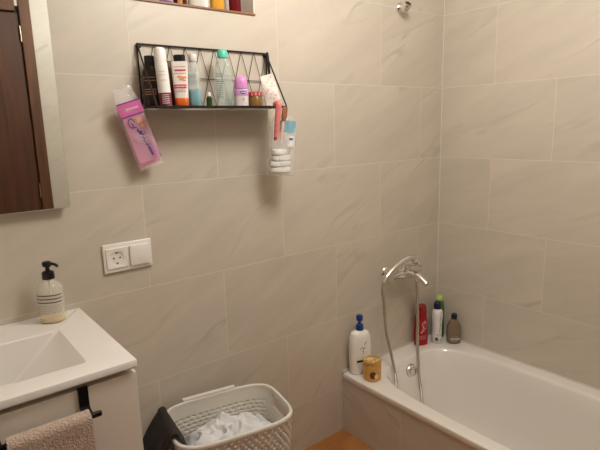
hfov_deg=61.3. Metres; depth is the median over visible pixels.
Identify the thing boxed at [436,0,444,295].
trim
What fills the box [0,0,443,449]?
wall
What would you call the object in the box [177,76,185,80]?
print
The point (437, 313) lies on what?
can
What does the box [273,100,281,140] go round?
brush
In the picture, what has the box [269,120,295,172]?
bag
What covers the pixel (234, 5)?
shampoo bottle
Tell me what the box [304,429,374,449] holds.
floor
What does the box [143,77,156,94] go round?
print
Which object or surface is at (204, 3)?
flask
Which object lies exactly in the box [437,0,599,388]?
wall
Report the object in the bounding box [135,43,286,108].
wire wall shelf
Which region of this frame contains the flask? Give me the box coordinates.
[188,0,208,6]
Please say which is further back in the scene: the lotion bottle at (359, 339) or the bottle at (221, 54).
the lotion bottle at (359, 339)
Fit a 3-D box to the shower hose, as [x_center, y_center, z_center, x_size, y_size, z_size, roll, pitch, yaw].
[0.537,0.621,2.328,0.270,0.749,0.228,-10,14,-38]
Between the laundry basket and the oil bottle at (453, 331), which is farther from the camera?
the oil bottle at (453, 331)
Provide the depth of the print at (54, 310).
1.39 m
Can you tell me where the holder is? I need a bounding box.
[396,1,411,12]
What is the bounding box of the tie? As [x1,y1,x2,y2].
[266,52,270,73]
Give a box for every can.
[153,47,172,104]
[431,300,442,343]
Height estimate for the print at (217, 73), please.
0.075 m
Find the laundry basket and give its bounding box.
[167,383,292,449]
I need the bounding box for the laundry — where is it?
[180,411,270,448]
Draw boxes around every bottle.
[142,55,159,106]
[167,61,174,104]
[188,54,200,104]
[210,0,224,8]
[216,49,227,96]
[229,0,240,11]
[349,314,370,373]
[414,303,427,344]
[436,295,443,336]
[446,313,460,343]
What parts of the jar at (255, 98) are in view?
lid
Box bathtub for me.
[342,333,599,449]
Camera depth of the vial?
1.63 m
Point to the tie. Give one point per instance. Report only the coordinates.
(267, 54)
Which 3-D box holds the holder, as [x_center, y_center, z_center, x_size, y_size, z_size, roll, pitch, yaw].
[0.454,-0.944,2.187,0.049,0.050,0.067,-10,14,-38]
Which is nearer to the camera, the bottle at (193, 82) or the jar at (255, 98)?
the bottle at (193, 82)
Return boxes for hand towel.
[5,409,95,449]
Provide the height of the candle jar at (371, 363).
0.095 m
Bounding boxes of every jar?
[173,0,187,3]
[248,92,262,105]
[363,355,381,381]
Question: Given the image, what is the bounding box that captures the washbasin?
[0,308,136,409]
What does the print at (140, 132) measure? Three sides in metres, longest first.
0.090 x 0.023 x 0.001 m
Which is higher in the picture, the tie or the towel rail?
the tie
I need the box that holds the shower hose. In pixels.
[381,281,423,403]
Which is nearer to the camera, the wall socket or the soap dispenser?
the soap dispenser
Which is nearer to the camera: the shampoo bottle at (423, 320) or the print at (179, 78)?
the print at (179, 78)
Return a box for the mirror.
[0,0,70,214]
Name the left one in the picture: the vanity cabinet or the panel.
the vanity cabinet
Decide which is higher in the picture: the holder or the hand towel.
the holder
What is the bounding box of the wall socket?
[102,238,152,273]
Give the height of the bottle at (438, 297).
0.228 m
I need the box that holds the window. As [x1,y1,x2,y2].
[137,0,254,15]
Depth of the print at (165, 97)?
1.51 m
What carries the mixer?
attached to the wall at (256, 274)
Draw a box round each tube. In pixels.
[171,61,188,104]
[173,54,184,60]
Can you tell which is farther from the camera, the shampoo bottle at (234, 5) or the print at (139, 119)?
the shampoo bottle at (234, 5)
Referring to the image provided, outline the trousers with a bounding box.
[143,406,186,449]
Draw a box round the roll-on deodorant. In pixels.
[234,76,248,105]
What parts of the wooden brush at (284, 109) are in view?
handle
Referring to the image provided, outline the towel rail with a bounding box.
[0,385,101,449]
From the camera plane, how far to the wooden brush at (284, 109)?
1.75 m
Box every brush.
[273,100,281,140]
[280,106,287,141]
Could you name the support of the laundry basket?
on the floor
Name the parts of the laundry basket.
handle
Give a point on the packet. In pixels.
(147, 152)
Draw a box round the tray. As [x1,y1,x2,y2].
[143,105,286,108]
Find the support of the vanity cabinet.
attached to the wall at (256, 274)
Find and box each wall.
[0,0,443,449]
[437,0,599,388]
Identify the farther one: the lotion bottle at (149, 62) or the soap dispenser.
the lotion bottle at (149, 62)
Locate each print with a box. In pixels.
[38,303,62,313]
[136,116,144,126]
[137,129,153,154]
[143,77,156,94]
[162,94,169,103]
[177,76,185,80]
[216,73,223,96]
[280,120,295,132]
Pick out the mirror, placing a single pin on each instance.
(33, 171)
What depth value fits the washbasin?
1.28 m
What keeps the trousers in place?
on the laundry basket
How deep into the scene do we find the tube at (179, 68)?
1.54 m
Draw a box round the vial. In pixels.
[206,92,212,105]
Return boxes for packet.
[116,98,162,167]
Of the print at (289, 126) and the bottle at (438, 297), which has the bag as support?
the print at (289, 126)
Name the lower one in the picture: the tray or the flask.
the tray
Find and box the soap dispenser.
[36,261,65,322]
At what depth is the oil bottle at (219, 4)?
1.71 m
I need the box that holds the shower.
[382,255,421,283]
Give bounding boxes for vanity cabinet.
[0,368,143,449]
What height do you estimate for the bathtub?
0.389 m
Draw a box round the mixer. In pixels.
[381,261,428,285]
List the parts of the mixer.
lever, spout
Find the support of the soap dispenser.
on the washbasin
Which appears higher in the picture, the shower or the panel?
the shower
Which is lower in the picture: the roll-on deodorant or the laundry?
the laundry
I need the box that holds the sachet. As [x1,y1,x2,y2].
[260,73,281,108]
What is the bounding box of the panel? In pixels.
[342,377,474,449]
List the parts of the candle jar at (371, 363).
lid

